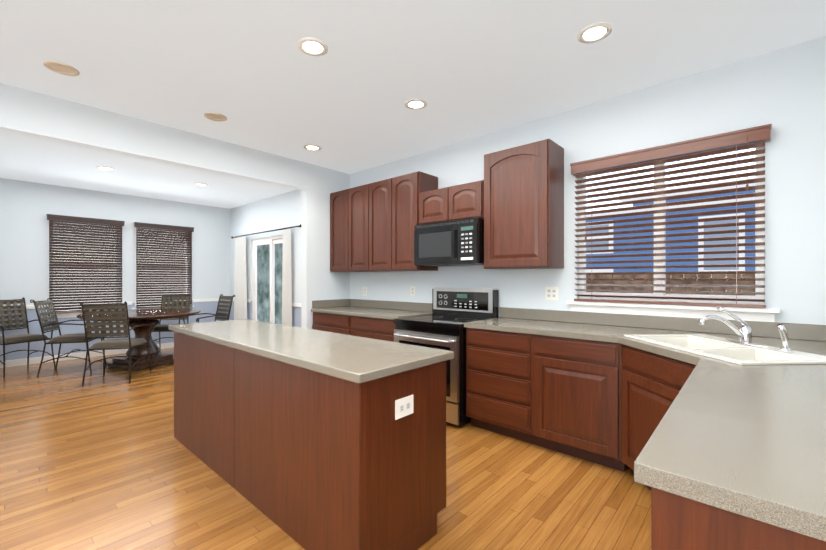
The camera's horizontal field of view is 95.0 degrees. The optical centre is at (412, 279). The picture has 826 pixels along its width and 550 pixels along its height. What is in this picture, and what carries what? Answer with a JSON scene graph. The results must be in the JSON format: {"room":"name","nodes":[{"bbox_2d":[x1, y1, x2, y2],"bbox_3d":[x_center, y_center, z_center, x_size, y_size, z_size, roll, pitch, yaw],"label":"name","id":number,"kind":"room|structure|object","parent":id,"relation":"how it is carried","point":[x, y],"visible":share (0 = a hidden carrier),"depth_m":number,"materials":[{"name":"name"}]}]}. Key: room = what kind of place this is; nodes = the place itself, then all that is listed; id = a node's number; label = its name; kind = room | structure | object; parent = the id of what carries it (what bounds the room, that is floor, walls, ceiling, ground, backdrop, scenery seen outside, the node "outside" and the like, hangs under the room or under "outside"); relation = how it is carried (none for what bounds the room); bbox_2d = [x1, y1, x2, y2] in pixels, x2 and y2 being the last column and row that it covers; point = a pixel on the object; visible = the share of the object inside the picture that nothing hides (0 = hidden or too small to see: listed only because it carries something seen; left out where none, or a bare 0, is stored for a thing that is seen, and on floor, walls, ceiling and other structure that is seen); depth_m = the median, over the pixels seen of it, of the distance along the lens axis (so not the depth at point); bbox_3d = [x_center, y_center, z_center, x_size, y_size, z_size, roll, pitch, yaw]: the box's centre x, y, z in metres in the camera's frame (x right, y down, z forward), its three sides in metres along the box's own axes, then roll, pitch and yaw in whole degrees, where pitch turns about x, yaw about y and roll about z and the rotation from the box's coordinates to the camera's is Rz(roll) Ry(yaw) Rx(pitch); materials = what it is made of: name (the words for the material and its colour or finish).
{"room":"dining room and kitchen","nodes":[
{"label":"dining room and kitchen","id":0,"kind":"room"},
{"bbox_2d":[0,178,229,360],"bbox_3d":[-5.200,-0.093,6.532,0.120,2.771,3.945,0,0,42],"label":"wall","id":1,"kind":"structure","parent":0,"point":[26,207],"depth_m":6.18,"materials":[{"name":"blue paint"}]},
{"bbox_2d":[4,305,44,309],"bbox_3d":[-6.041,0.422,5.485,0.022,0.060,1.020,0,0,42],"label":"trim","id":2,"kind":"structure","parent":1,"relation":"attached to","point":[27,306],"depth_m":5.73,"materials":[{"name":"white"}]},
{"bbox_2d":[47,227,120,317],"bbox_3d":[-5.397,-0.177,6.262,0.146,1.580,1.000,0,0,42],"label":"window","id":3,"kind":"structure","parent":1,"relation":"in","point":[71,313],"depth_m":6.08,"materials":[{"name":"white"}]},
{"bbox_2d":[46,214,124,311],"bbox_3d":[-5.314,-0.245,6.188,0.073,1.512,0.970,0,0,42],"label":"blinds","id":4,"kind":"object","parent":3,"relation":"attached to","point":[56,222],"visible":0.94,"depth_m":6.15,"materials":[{"name":"brown wood"}]},
{"bbox_2d":[0,342,173,367],"bbox_3d":[-5.102,1.243,6.540,0.017,0.100,3.805,0,0,42],"label":"baseboard","id":5,"kind":"structure","parent":1,"relation":"attached to","point":[21,362],"depth_m":6.06,"materials":[{"name":"white"}]},
{"bbox_2d":[132,227,193,309],"bbox_3d":[-4.664,-0.178,7.082,0.146,1.580,0.980,0,0,42],"label":"window","id":6,"kind":"structure","parent":1,"relation":"in","point":[143,265],"depth_m":6.79,"materials":[{"name":"white plastic"}]},
{"bbox_2d":[134,222,193,307],"bbox_3d":[-4.580,-0.245,7.008,0.073,1.512,0.950,0,0,42],"label":"blinds","id":7,"kind":"object","parent":6,"relation":"attached to","point":[162,272],"visible":0.94,"depth_m":6.97,"materials":[{"name":"brown wood"}]},
{"bbox_2d":[193,298,227,301],"bbox_3d":[-4.083,0.420,7.671,0.028,0.060,0.670,0,0,42],"label":"trim","id":8,"kind":"structure","parent":1,"relation":"attached to","point":[194,300],"depth_m":7.60,"materials":[{"name":"white"}]},
{"bbox_2d":[0,83,306,189],"bbox_3d":[-2.295,-1.311,3.837,0.120,0.329,2.700,0,0,42],"label":"header beam","id":9,"kind":"structure","parent":0,"point":[23,112],"depth_m":3.46,"materials":[{"name":"white paint"}]},
{"bbox_2d":[0,347,650,549],"bbox_3d":[-2.760,1.327,2.455,10.154,0.060,7.975,0,0,42],"label":"floor","id":10,"kind":"structure","parent":0,"point":[98,460],"depth_m":2.37,"materials":[{"name":"brown wood"}]},
{"bbox_2d":[0,297,55,377],"bbox_3d":[-5.592,0.782,5.341,0.677,1.027,0.569,0,0,19],"label":"dining chair","id":11,"kind":"object","parent":10,"relation":"on","point":[15,339],"visible":0.88,"depth_m":5.44,"materials":[{"name":"grey metal"}]},
{"bbox_2d":[30,298,105,376],"bbox_3d":[-4.857,0.782,5.364,0.677,1.027,0.569,0,0,-22],"label":"dining chair","id":12,"kind":"object","parent":10,"relation":"on","point":[71,338],"visible":0.75,"depth_m":5.21,"materials":[{"name":"grey metal"}]},
{"bbox_2d":[80,301,151,386],"bbox_3d":[-3.821,0.783,4.876,0.569,1.027,0.677,0,0,-16],"label":"dining chair","id":13,"kind":"object","parent":10,"relation":"on","point":[122,341],"visible":1,"depth_m":4.67,"materials":[{"name":"grey metal"}]},
{"bbox_2d":[76,309,200,371],"bbox_3d":[-4.054,0.896,5.693,1.508,0.795,1.508,0,0,42],"label":"dining table","id":14,"kind":"object","parent":10,"relation":"on","point":[144,316],"visible":0.79,"depth_m":5.54,"materials":[{"name":"brown wood"}]},
{"bbox_2d":[152,294,190,351],"bbox_3d":[-4.230,0.781,6.571,0.569,1.027,0.677,0,0,-11],"label":"dining chair","id":15,"kind":"object","parent":10,"relation":"on","point":[159,328],"visible":0.48,"depth_m":6.80,"materials":[{"name":"grey metal"}]},
{"bbox_2d":[181,294,234,323],"bbox_3d":[-3.472,0.781,6.454,0.569,1.027,0.677,0,0,37],"label":"dining chair","id":16,"kind":"object","parent":10,"relation":"on","point":[224,315],"visible":0.4,"depth_m":6.60,"materials":[{"name":"grey metal"}]},
{"bbox_2d":[174,332,445,549],"bbox_3d":[-0.888,0.857,2.552,2.345,0.879,0.604,0,0,42],"label":"kitchen island","id":17,"kind":"object","parent":10,"relation":"on","point":[305,459],"visible":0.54,"depth_m":1.85,"materials":[{"name":"brown wood"}]},
{"bbox_2d":[168,319,453,383],"bbox_3d":[-0.895,0.397,2.547,2.404,0.040,0.649,0,0,42],"label":"island countertop","id":18,"kind":"structure","parent":17,"relation":"on","point":[356,359],"depth_m":2.06,"materials":[{"name":"grey stone"}]},
{"bbox_2d":[395,395,412,419],"bbox_3d":[-0.038,0.588,1.742,0.008,0.086,0.118,0,0,42],"label":"outlet","id":19,"kind":"object","parent":17,"relation":"attached to","point":[404,407],"visible":1,"depth_m":1.73,"materials":[{"name":"white plastic"}]},
{"bbox_2d":[312,312,351,334],"bbox_3d":[-0.777,0.855,4.803,0.850,0.880,0.623,0,0,42],"label":"base cabinet","id":20,"kind":"object","parent":10,"relation":"on","point":[335,323],"depth_m":4.56,"materials":[{"name":"brown wood"}]},
{"bbox_2d":[311,299,431,319],"bbox_3d":[-0.518,0.345,4.562,1.557,0.140,0.636,0,0,42],"label":"countertop","id":21,"kind":"structure","parent":20,"relation":"on","point":[388,310],"depth_m":4.63,"materials":[{"name":"grey stone"}]},
{"bbox_2d":[352,316,395,341],"bbox_3d":[-0.252,0.856,4.334,0.850,0.880,0.623,0,0,42],"label":"base cabinet","id":22,"kind":"object","parent":10,"relation":"on","point":[375,328],"depth_m":4.07,"materials":[{"name":"brown wood"}]},
{"bbox_2d":[394,287,497,426],"bbox_3d":[0.308,0.683,3.727,0.769,1.185,0.765,0,0,42],"label":"range","id":23,"kind":"object","parent":10,"relation":"on","point":[454,310],"visible":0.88,"depth_m":3.54,"materials":[{"name":"silver"}]},
{"bbox_2d":[466,328,525,441],"bbox_3d":[0.914,0.857,3.292,0.688,0.880,0.623,0,0,42],"label":"base cabinet","id":24,"kind":"object","parent":10,"relation":"on","point":[495,360],"depth_m":3.09,"materials":[{"name":"brown wood"}]},
{"bbox_2d":[464,317,825,362],"bbox_3d":[1.468,0.397,2.451,2.638,0.040,1.136,0,0,42],"label":"countertop","id":25,"kind":"structure","parent":24,"relation":"on","point":[605,333],"depth_m":2.68,"materials":[{"name":"grey stone"}]},
{"bbox_2d":[624,334,825,364],"bbox_3d":[1.684,0.460,2.095,0.534,0.189,0.840,0,0,-3],"label":"sink","id":26,"kind":"object","parent":25,"relation":"in","point":[719,348],"visible":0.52,"depth_m":2.02,"materials":[{"name":"white ceramic"}]},
{"bbox_2d":[699,306,767,347],"bbox_3d":[1.795,0.256,2.121,0.285,0.216,0.285,0,0,42],"label":"faucet","id":27,"kind":"object","parent":26,"relation":"on","point":[744,332],"visible":1,"depth_m":2.11,"materials":[{"name":"silver metal"}]},
{"bbox_2d":[777,324,791,351],"bbox_3d":[1.874,0.294,1.911,0.056,0.140,0.057,0,0,42],"label":"sprayer","id":28,"kind":"object","parent":26,"relation":"on","point":[782,330],"visible":1,"depth_m":1.90,"materials":[{"name":"silver metal"}]},
{"bbox_2d":[526,334,619,458],"bbox_3d":[1.341,0.857,2.871,0.666,0.880,0.680,0,0,42],"label":"base cabinet","id":29,"kind":"object","parent":10,"relation":"on","point":[553,364],"depth_m":2.77,"materials":[{"name":"brown wood"}]},
{"bbox_2d":[582,341,695,539],"bbox_3d":[1.371,0.858,2.178,0.570,0.880,0.491,0,0,42],"label":"base cabinet","id":30,"kind":"object","parent":10,"relation":"on","point":[607,404],"depth_m":2.39,"materials":[{"name":"brown wood"}]},
{"bbox_2d":[634,345,825,541],"bbox_3d":[1.424,0.398,1.145,0.961,0.040,1.830,0,0,42],"label":"countertop","id":31,"kind":"structure","parent":30,"relation":"on","point":[749,441],"depth_m":0.87,"materials":[{"name":"grey stone"}]},
{"bbox_2d":[674,499,825,549],"bbox_3d":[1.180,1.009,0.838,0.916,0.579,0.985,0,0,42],"label":"base cabinet","id":32,"kind":"object","parent":10,"relation":"on","point":[704,526],"depth_m":0.70,"materials":[{"name":"brown wood"}]},
{"bbox_2d":[301,163,349,328],"bbox_3d":[-3.189,-0.089,2.837,0.120,2.771,6.775,0,0,42],"label":"wall","id":33,"kind":"structure","parent":0,"point":[320,280],"depth_m":4.94,"materials":[{"name":"white paint"}]},
{"bbox_2d":[0,0,825,208],"bbox_3d":[-2.760,-1.514,2.452,10.154,0.080,7.975,0,0,42],"label":"ceiling","id":34,"kind":"structure","parent":0,"point":[465,70],"depth_m":2.61,"materials":[{"name":"grey paint"}]},
{"bbox_2d":[43,61,79,75],"bbox_3d":[-2.456,-1.469,2.647,0.190,0.009,0.190,0,0,42],"label":"recessed light","id":35,"kind":"object","parent":34,"relation":"in","point":[61,68],"visible":1,"depth_m":2.64,"materials":[{"name":"beige"}]},
{"bbox_2d":[97,166,114,169],"bbox_3d":[-4.080,-1.472,5.031,0.190,0.009,0.190,0,0,42],"label":"recessed light","id":36,"kind":"object","parent":34,"relation":"in","point":[104,168],"visible":1,"depth_m":5.02,"materials":[{"name":"white"}]},
{"bbox_2d":[194,183,207,185],"bbox_3d":[-3.308,-1.472,5.910,0.190,0.009,0.190,0,0,42],"label":"recessed light","id":37,"kind":"object","parent":34,"relation":"in","point":[199,184],"visible":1,"depth_m":5.89,"materials":[{"name":"white plastic"}]},
{"bbox_2d":[204,112,226,120],"bbox_3d":[-1.791,-1.470,3.436,0.190,0.009,0.190,0,0,42],"label":"recessed light","id":38,"kind":"object","parent":34,"relation":"in","point":[213,116],"visible":1,"depth_m":3.42,"materials":[{"name":"beige"}]},
{"bbox_2d":[297,37,327,55],"bbox_3d":[-0.636,-1.469,2.402,0.190,0.009,0.190,0,0,42],"label":"recessed light","id":39,"kind":"object","parent":34,"relation":"in","point":[310,46],"visible":1,"depth_m":2.39,"materials":[{"name":"white plastic"}]},
{"bbox_2d":[304,144,320,150],"bbox_3d":[-1.125,-1.471,4.240,0.190,0.009,0.190,0,0,42],"label":"recessed light","id":40,"kind":"object","parent":34,"relation":"in","point":[312,147],"visible":1,"depth_m":4.23,"materials":[{"name":"white"}]},
{"bbox_2d":[405,99,426,108],"bbox_3d":[0.025,-1.470,3.186,0.190,0.009,0.190,0,0,42],"label":"recessed light","id":41,"kind":"object","parent":34,"relation":"in","point":[415,104],"visible":1,"depth_m":3.18,"materials":[{"name":"white"}]},
{"bbox_2d":[577,22,611,42],"bbox_3d":[1.085,-1.469,2.265,0.190,0.009,0.190,0,0,42],"label":"recessed light","id":42,"kind":"object","parent":34,"relation":"in","point":[595,32],"visible":1,"depth_m":2.26,"materials":[{"name":"white"}]},
{"bbox_2d":[230,36,825,326],"bbox_3d":[-0.463,-0.091,5.024,9.194,2.771,0.120,0,0,42],"label":"wall","id":43,"kind":"structure","parent":0,"point":[782,91],"depth_m":2.83,"materials":[{"name":"white paint"}]},
{"bbox_2d":[231,224,300,238],"bbox_3d":[-2.704,-0.847,6.872,2.598,0.048,0.108,0,0,42],"label":"curtain rod","id":44,"kind":"object","parent":43,"relation":"attached to","point":[232,237],"visible":0.9,"depth_m":6.70,"materials":[{"name":"black metal"}]},
{"bbox_2d":[234,236,246,319],"bbox_3d":[-3.413,0.220,7.466,0.532,2.095,0.066,0,0,42],"label":"panel","id":45,"kind":"object","parent":44,"relation":"hanging from","point":[240,293],"visible":0.83,"depth_m":7.44,"materials":[{"name":"white"}]},
{"bbox_2d":[282,229,291,325],"bbox_3d":[-2.104,0.221,6.298,0.260,2.095,0.066,0,0,42],"label":"panel","id":46,"kind":"object","parent":44,"relation":"hanging from","point":[286,294],"visible":0.83,"depth_m":6.26,"materials":[{"name":"white"}]},
{"bbox_2d":[252,235,282,322],"bbox_3d":[-2.571,0.263,6.916,1.420,2.060,0.070,0,0,42],"label":"door frame","id":47,"kind":"structure","parent":43,"relation":"attached to","point":[272,241],"depth_m":6.91,"materials":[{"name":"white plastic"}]},
{"bbox_2d":[292,303,300,306],"bbox_3d":[-1.535,0.422,5.887,1.477,0.060,0.022,0,0,42],"label":"trim","id":48,"kind":"structure","parent":43,"relation":"attached to","point":[293,304],"depth_m":6.21,"materials":[{"name":"white"}]},
{"bbox_2d":[330,189,373,271],"bbox_3d":[-0.832,-0.625,5.036,0.456,1.054,0.346,0,0,42],"label":"upper cabinet","id":49,"kind":"object","parent":43,"relation":"attached to","point":[340,200],"depth_m":4.90,"materials":[{"name":"brown wood"}]},
{"bbox_2d":[350,184,369,270],"bbox_3d":[-0.563,-0.624,4.795,0.511,1.054,0.346,0,0,42],"label":"upper cabinet","id":50,"kind":"object","parent":43,"relation":"attached to","point":[360,195],"depth_m":4.64,"materials":[{"name":"brown wood"}]},
{"bbox_2d":[363,287,366,295],"bbox_3d":[-0.649,0.164,5.105,0.072,0.118,0.008,0,0,42],"label":"outlet","id":51,"kind":"object","parent":43,"relation":"attached to","point":[364,291],"visible":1,"depth_m":5.10,"materials":[{"name":"white plastic"}]},
{"bbox_2d":[370,178,393,270],"bbox_3d":[-0.272,-0.624,4.536,0.512,1.054,0.346,0,0,42],"label":"upper cabinet","id":52,"kind":"object","parent":43,"relation":"attached to","point":[381,192],"depth_m":4.38,"materials":[{"name":"brown wood"}]},
{"bbox_2d":[410,286,414,295],"bbox_3d":[-0.004,0.140,4.529,0.072,0.118,0.008,0,0,42],"label":"outlet","id":53,"kind":"object","parent":43,"relation":"attached to","point":[412,290],"visible":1,"depth_m":4.53,"materials":[{"name":"white plastic"}]},
{"bbox_2d":[394,171,437,270],"bbox_3d":[-0.002,-0.624,4.294,0.456,1.054,0.346,0,0,42],"label":"upper cabinet","id":54,"kind":"object","parent":43,"relation":"attached to","point":[406,187],"depth_m":4.14,"materials":[{"name":"brown wood"}]},
{"bbox_2d":[418,186,453,224],"bbox_3d":[0.338,-0.747,3.990,0.446,0.345,0.346,0,0,42],"label":"upper cabinet","id":55,"kind":"object","parent":43,"relation":"attached to","point":[435,205],"depth_m":3.86,"materials":[{"name":"brown wood"}]},
{"bbox_2d":[414,218,483,265],"bbox_3d":[0.427,-0.351,3.836,0.765,0.417,0.454,0,0,42],"label":"microwave","id":56,"kind":"object","parent":55,"relation":"attached to","point":[455,243],"visible":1,"depth_m":3.64,"materials":[{"name":"black metal"}]},
{"bbox_2d":[454,180,481,220],"bbox_3d":[0.587,-0.747,3.768,0.446,0.345,0.346,0,0,42],"label":"upper cabinet","id":57,"kind":"object","parent":43,"relation":"attached to","point":[468,196],"depth_m":3.60,"materials":[{"name":"brown wood"}]},
{"bbox_2d":[482,139,563,268],"bbox_3d":[0.986,-0.623,3.411,0.615,1.054,0.346,0,0,42],"label":"upper cabinet","id":58,"kind":"object","parent":43,"relation":"attached to","point":[514,199],"depth_m":3.25,"materials":[{"name":"brown wood"}]},
{"bbox_2d":[545,287,557,299],"bbox_3d":[1.248,0.128,3.410,0.115,0.118,0.008,0,0,42],"label":"outlet","id":59,"kind":"object","parent":43,"relation":"attached to","point":[551,293],"visible":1,"depth_m":3.41,"materials":[{"name":"white plastic"}]},
{"bbox_2d":[499,307,825,341],"bbox_3d":[1.839,0.326,2.867,2.638,0.100,0.022,0,0,42],"label":"backsplash","id":60,"kind":"structure","parent":43,"relation":"attached to","point":[810,332],"depth_m":2.81,"materials":[{"name":"grey stone"}]},
{"bbox_2d":[567,146,779,321],"bbox_3d":[1.872,-0.344,2.887,1.325,1.260,0.155,0,0,42],"label":"window","id":61,"kind":"structure","parent":43,"relation":"in","point":[664,264],"depth_m":2.85,"materials":[{"name":"white plastic"}]},
{"bbox_2d":[570,124,771,307],"bbox_3d":[1.827,-0.399,2.836,1.245,1.167,0.083,0,0,42],"label":"window blinds","id":62,"kind":"object","parent":61,"relation":"attached to","point":[736,141],"visible":1,"depth_m":2.75,"materials":[{"name":"brown wood"}]},
{"bbox_2d":[746,136,748,189],"bbox_3d":[2.172,-0.756,2.461,0.015,0.355,0.015,0,0,21],"label":"cord","id":63,"kind":"object","parent":62,"relation":"attached to","point":[747,186],"depth_m":2.46,"materials":[{"name":"brown fabric"}]},
{"label":"outside","id":64,"kind":"structure","parent":0,"visible":0},
{"bbox_2d":[257,243,282,323],"bbox_3d":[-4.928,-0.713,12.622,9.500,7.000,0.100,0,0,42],"label":"trees","id":65,"kind":"object","parent":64,"point":[263,283],"visible":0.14,"depth_m":12.41,"materials":[{"name":"green plant"}]},
{"bbox_2d":[586,274,754,295],"bbox_3d":[3.733,1.365,4.682,11.000,2.860,0.060,0,0,42],"label":"fence","id":66,"kind":"object","parent":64,"point":[720,289],"visible":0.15,"depth_m":4.91,"materials":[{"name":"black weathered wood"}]},
{"bbox_2d":[586,178,754,274],"bbox_3d":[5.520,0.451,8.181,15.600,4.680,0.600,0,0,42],"label":"house","id":67,"kind":"structure","parent":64,"point":[681,238],"depth_m":8.05,"materials":[{"name":"blue"}]}
]}

